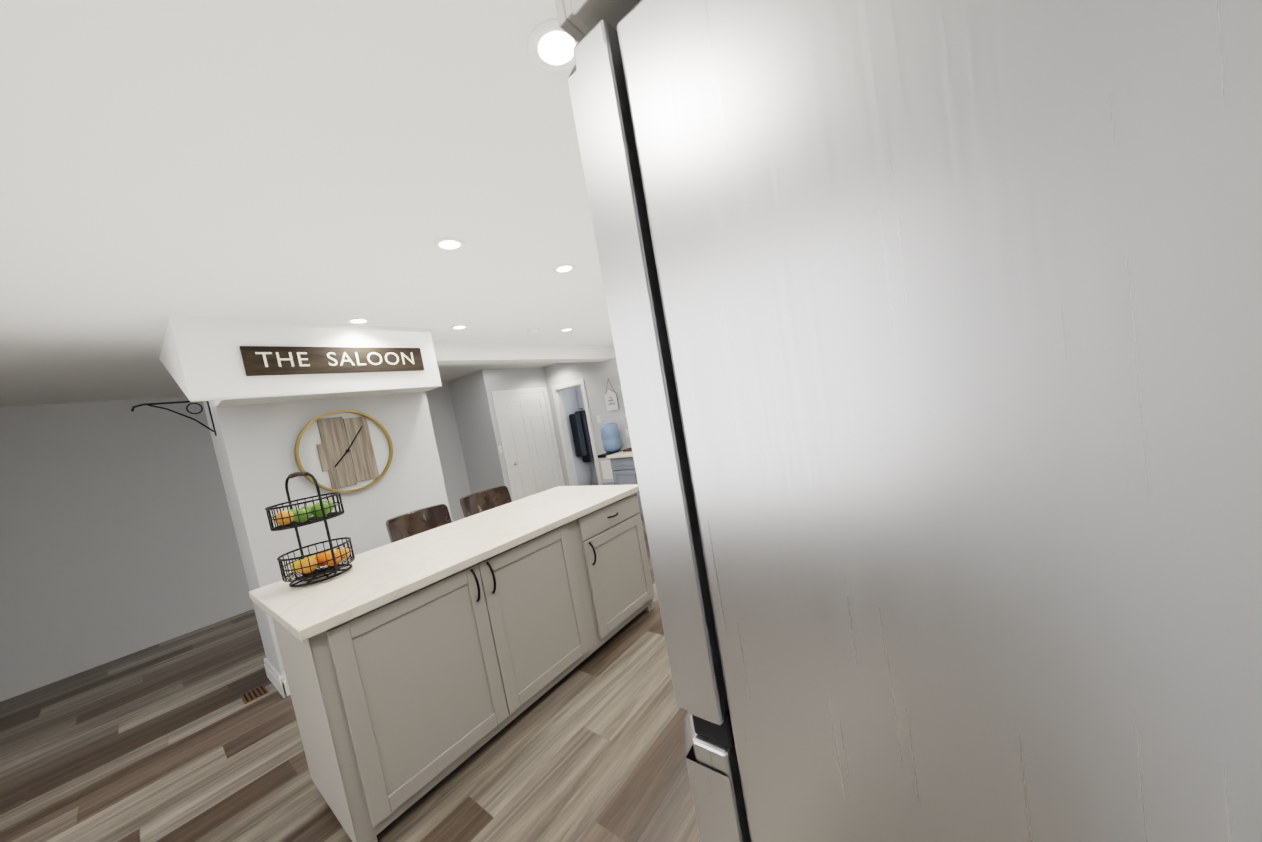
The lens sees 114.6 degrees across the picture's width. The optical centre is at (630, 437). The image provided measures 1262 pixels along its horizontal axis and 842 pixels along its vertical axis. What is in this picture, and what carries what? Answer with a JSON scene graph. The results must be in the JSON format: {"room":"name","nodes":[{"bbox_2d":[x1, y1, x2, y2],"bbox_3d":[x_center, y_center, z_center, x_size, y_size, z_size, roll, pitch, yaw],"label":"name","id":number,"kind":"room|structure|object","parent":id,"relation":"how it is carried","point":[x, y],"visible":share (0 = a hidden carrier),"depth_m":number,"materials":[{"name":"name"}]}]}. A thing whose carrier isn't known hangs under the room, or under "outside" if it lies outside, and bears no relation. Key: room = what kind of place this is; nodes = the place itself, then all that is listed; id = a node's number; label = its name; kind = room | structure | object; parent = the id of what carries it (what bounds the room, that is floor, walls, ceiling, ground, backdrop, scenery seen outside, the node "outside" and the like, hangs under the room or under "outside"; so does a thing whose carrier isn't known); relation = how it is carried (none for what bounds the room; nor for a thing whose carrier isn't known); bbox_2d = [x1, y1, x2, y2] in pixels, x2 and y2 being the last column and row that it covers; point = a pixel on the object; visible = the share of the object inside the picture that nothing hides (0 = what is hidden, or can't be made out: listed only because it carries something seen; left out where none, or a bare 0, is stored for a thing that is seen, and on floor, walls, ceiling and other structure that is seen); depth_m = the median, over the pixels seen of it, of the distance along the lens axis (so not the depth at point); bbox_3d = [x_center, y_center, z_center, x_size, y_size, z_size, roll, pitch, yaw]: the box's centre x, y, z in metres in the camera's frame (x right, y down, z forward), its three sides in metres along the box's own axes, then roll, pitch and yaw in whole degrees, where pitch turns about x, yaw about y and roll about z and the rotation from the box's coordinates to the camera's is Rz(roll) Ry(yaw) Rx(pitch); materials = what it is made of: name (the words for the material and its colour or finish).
{"room":"kitchen","nodes":[
{"label":"kitchen","id":0,"kind":"room"},
{"bbox_2d":[0,382,470,701],"bbox_3d":[-4.608,0.770,4.337,0.100,2.420,6.000,-7,5,39],"label":"wall","id":1,"kind":"structure","parent":0,"point":[118,538],"depth_m":3.84,"materials":[{"name":"grey paint"}]},
{"bbox_2d":[0,0,613,406],"bbox_3d":[-1.420,-0.983,3.155,6.840,0.100,8.800,-7,5,39],"label":"ceiling","id":2,"kind":"structure","parent":0,"point":[318,161],"depth_m":1.35,"materials":[{"name":"white paint"}]},
{"bbox_2d":[159,316,441,406],"bbox_3d":[-2.498,-0.501,3.164,1.110,0.480,1.450,-7,5,39],"label":"soffit","id":3,"kind":"object","parent":2,"relation":"attached to","point":[200,359],"depth_m":2.59,"materials":[{"name":"white paint"}]},
{"bbox_2d":[239,346,424,375],"bbox_3d":[-2.016,-0.548,2.863,0.019,0.180,1.071,-7,5,39],"label":"sign","id":4,"kind":"object","parent":3,"relation":"attached to","point":[318,360],"visible":0.98,"depth_m":2.75,"materials":[{"name":"brown wood"}]},
{"bbox_2d":[255,352,414,366],"bbox_3d":[-2.012,-0.554,2.853,0.004,0.094,0.937,-7,5,39],"label":"lettering","id":5,"kind":"object","parent":4,"relation":"attached to","point":[328,356],"visible":1,"depth_m":2.82,"materials":[{"name":"beige paint"}]},
{"bbox_2d":[346,318,370,323],"bbox_3d":[-1.922,-0.821,2.861,0.150,0.006,0.150,-7,5,39],"label":"recessed light","id":6,"kind":"object","parent":2,"relation":"in","point":[358,321],"visible":1,"depth_m":2.85,"materials":[{"name":"white"}]},
{"bbox_2d":[433,237,465,251],"bbox_3d":[-0.883,-0.939,1.974,0.150,0.006,0.150,-7,5,39],"label":"recessed light","id":7,"kind":"object","parent":2,"relation":"in","point":[449,244],"visible":1,"depth_m":1.97,"materials":[{"name":"white"}]},
{"bbox_2d":[450,325,468,329],"bbox_3d":[-1.470,-0.943,3.472,0.150,0.006,0.150,-7,5,39],"label":"recessed light","id":8,"kind":"object","parent":2,"relation":"in","point":[458,327],"visible":1,"depth_m":3.47,"materials":[{"name":"white"}]},
{"bbox_2d":[433,341,614,365],"bbox_3d":[-1.214,-0.996,4.830,0.270,0.180,2.860,-7,5,39],"label":"ceiling beam","id":9,"kind":"structure","parent":2,"relation":"attached to","point":[459,353],"depth_m":4.54,"materials":[{"name":"white paint"}]},
{"bbox_2d":[527,19,577,73],"bbox_3d":[-0.189,-0.993,1.035,0.150,0.006,0.150,-7,5,39],"label":"recessed light","id":10,"kind":"object","parent":2,"relation":"in","point":[551,44],"visible":0.71,"depth_m":1.03,"materials":[{"name":"white"}]},
{"bbox_2d":[552,264,575,273],"bbox_3d":[-0.420,-1.061,2.551,0.150,0.006,0.150,-7,5,39],"label":"recessed light","id":11,"kind":"object","parent":2,"relation":"in","point":[563,268],"visible":1,"depth_m":2.55,"materials":[{"name":"white"}]},
{"bbox_2d":[560,328,573,331],"bbox_3d":[-0.678,-1.139,4.292,0.150,0.006,0.150,-7,5,39],"label":"recessed light","id":12,"kind":"object","parent":2,"relation":"in","point":[566,329],"visible":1,"depth_m":4.29,"materials":[{"name":"white"}]},
{"bbox_2d":[203,392,451,675],"bbox_3d":[-2.284,0.441,3.276,0.490,2.420,1.320,-7,5,39],"label":"wall","id":13,"kind":"structure","parent":0,"point":[254,445],"depth_m":2.85,"materials":[{"name":"grey paint"}]},
{"bbox_2d":[131,401,216,435],"bbox_3d":[-2.910,-0.108,2.587,0.024,0.250,0.336,-7,5,39],"label":"bracket","id":14,"kind":"object","parent":13,"relation":"attached to","point":[152,405],"visible":1,"depth_m":2.63,"materials":[{"name":"black metal"}]},
{"bbox_2d":[264,658,279,690],"bbox_3d":[-2.509,1.673,2.846,0.484,0.135,0.020,-7,5,39],"label":"baseboard","id":15,"kind":"structure","parent":13,"relation":"attached to","point":[271,672],"depth_m":2.85,"materials":[{"name":"white wood"}]},
{"bbox_2d":[276,675,290,697],"bbox_3d":[-1.897,1.542,3.189,0.020,0.135,1.340,-7,5,39],"label":"baseboard","id":16,"kind":"structure","parent":13,"relation":"attached to","point":[278,680],"depth_m":2.68,"materials":[{"name":"white wood"}]},
{"bbox_2d":[294,410,392,491],"bbox_3d":[-2.144,0.101,3.064,0.050,0.620,0.620,-7,5,39],"label":"clock","id":17,"kind":"object","parent":13,"relation":"attached to","point":[343,451],"visible":0.96,"depth_m":3.05,"materials":[{"name":"brown wood"}]},
{"bbox_2d":[0,521,699,841],"bbox_3d":[-0.993,1.468,3.330,6.840,0.050,8.800,-7,5,39],"label":"floor","id":18,"kind":"structure","parent":0,"point":[176,739],"depth_m":2.04,"materials":[{"name":"brown wood"}]},
{"bbox_2d":[241,685,268,703],"bbox_3d":[-2.575,1.754,2.773,0.170,0.008,0.120,-7,5,39],"label":"floor vent","id":19,"kind":"object","parent":18,"relation":"in","point":[253,694],"visible":1,"depth_m":2.77,"materials":[{"name":"brown"}]},
{"bbox_2d":[385,504,451,542],"bbox_3d":[-1.363,1.025,2.935,0.527,1.006,0.430,-7,5,39],"label":"stool","id":20,"kind":"object","parent":18,"relation":"on","point":[407,524],"visible":0.38,"depth_m":3.02,"materials":[{"name":"brown leather"}]},
{"bbox_2d":[272,488,653,841],"bbox_3d":[-0.700,1.006,2.392,0.679,0.890,1.934,-7,5,39],"label":"kitchen island","id":21,"kind":"object","parent":18,"relation":"on","point":[417,667],"depth_m":1.80,"materials":[{"name":"grey wood"}]},
{"bbox_2d":[249,484,638,643],"bbox_3d":[-0.880,0.560,2.450,0.920,0.040,2.000,-7,5,39],"label":"island countertop","id":22,"kind":"structure","parent":21,"relation":"on","point":[376,575],"depth_m":2.01,"materials":[{"name":"white stone"}]},
{"bbox_2d":[265,471,354,586],"bbox_3d":[-1.554,0.419,1.963,0.311,0.521,0.290,-7,5,39],"label":"fruit stand","id":23,"kind":"object","parent":22,"relation":"on","point":[305,566],"visible":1,"depth_m":1.91,"materials":[{"name":"black metal"}]},
{"bbox_2d":[460,486,511,517],"bbox_3d":[-1.023,0.935,3.371,0.527,1.006,0.430,-7,5,39],"label":"stool","id":24,"kind":"object","parent":18,"relation":"on","point":[481,501],"visible":0.25,"depth_m":3.46,"materials":[{"name":"brown leather"}]},
{"bbox_2d":[598,422,622,484],"bbox_3d":[-0.223,0.445,5.892,0.324,1.340,0.372,-7,5,39],"label":"water cooler","id":25,"kind":"object","parent":18,"relation":"on","point":[610,437],"visible":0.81,"depth_m":5.77,"materials":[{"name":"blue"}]},
{"bbox_2d":[610,456,643,520],"bbox_3d":[0.330,0.618,5.396,0.927,0.880,0.617,-7,5,39],"label":"base cabinet","id":26,"kind":"object","parent":18,"relation":"on","point":[623,471],"depth_m":5.28,"materials":[{"name":"grey wood"}]},
{"bbox_2d":[607,451,632,459],"bbox_3d":[1.410,0.032,4.411,3.980,0.040,0.634,-7,5,39],"label":"countertop","id":27,"kind":"structure","parent":26,"relation":"on","point":[616,456],"depth_m":5.32,"materials":[{"name":"white stone"}]},
{"bbox_2d":[568,0,1261,841],"bbox_3d":[0.533,0.421,0.634,0.655,1.862,0.797,-7,5,39],"label":"fridge","id":28,"kind":"object","parent":18,"relation":"on","point":[936,330],"visible":1,"depth_m":0.28,"materials":[{"name":"silver metal"}]},
{"bbox_2d":[448,369,512,501],"bbox_3d":[-2.368,0.234,6.397,1.100,2.420,0.100,-7,5,39],"label":"wall","id":29,"kind":"structure","parent":0,"point":[476,419],"depth_m":6.24,"materials":[{"name":"grey paint"}]},
{"bbox_2d":[488,367,565,485],"bbox_3d":[-1.628,0.095,6.536,0.100,2.420,1.060,-7,5,39],"label":"wall","id":30,"kind":"structure","parent":0,"point":[511,379],"depth_m":6.42,"materials":[{"name":"grey paint"}]},
{"bbox_2d":[491,387,564,500],"bbox_3d":[-1.543,0.253,6.464,0.093,2.090,1.050,-7,5,39],"label":"door","id":31,"kind":"structure","parent":30,"relation":"attached to","point":[528,442],"depth_m":6.43,"materials":[{"name":"white wood"}]},
{"bbox_2d":[561,387,592,485],"bbox_3d":[-1.465,-0.041,8.039,0.100,2.420,1.320,-7,5,39],"label":"wall","id":32,"kind":"structure","parent":0,"point":[573,403],"depth_m":8.35,"materials":[{"name":"grey paint"}]},
{"bbox_2d":[569,408,593,461],"bbox_3d":[-1.005,-0.038,8.323,0.240,1.118,0.340,-7,5,39],"label":"coat","id":33,"kind":"object","parent":32,"relation":"hanging from","point":[581,434],"visible":0.94,"depth_m":8.24,"materials":[{"name":"grey fabric"}]},
{"bbox_2d":[575,385,598,484],"bbox_3d":[-0.304,-0.242,8.029,1.950,2.420,0.100,-7,5,39],"label":"wall","id":34,"kind":"structure","parent":0,"point":[578,388],"depth_m":8.49,"materials":[{"name":"grey paint"}]},
{"bbox_2d":[544,346,631,485],"bbox_3d":[0.640,-0.223,5.445,6.640,2.420,0.100,-7,5,39],"label":"wall","id":35,"kind":"structure","parent":0,"point":[596,376],"depth_m":6.24,"materials":[{"name":"grey paint"}]},
{"bbox_2d":[551,378,602,485],"bbox_3d":[-0.825,0.122,6.649,0.750,2.075,0.118,-7,5,39],"label":"door frame","id":36,"kind":"structure","parent":35,"relation":"attached to","point":[559,404],"depth_m":6.76,"materials":[{"name":"white wood"}]},
{"bbox_2d":[605,379,618,410],"bbox_3d":[-0.302,-0.636,6.016,0.230,0.465,0.022,-7,5,39],"label":"sign","id":37,"kind":"object","parent":35,"relation":"attached to","point":[613,395],"visible":0.96,"depth_m":6.00,"materials":[{"name":"white"}]},
{"bbox_2d":[555,0,640,42],"bbox_3d":[0.279,-0.602,0.393,0.618,0.235,0.445,-7,5,39],"label":"upper cabinet","id":38,"kind":"object","parent":0,"relation":"attached to","point":[578,20],"depth_m":0.41,"materials":[{"name":"grey wood"}]}
]}

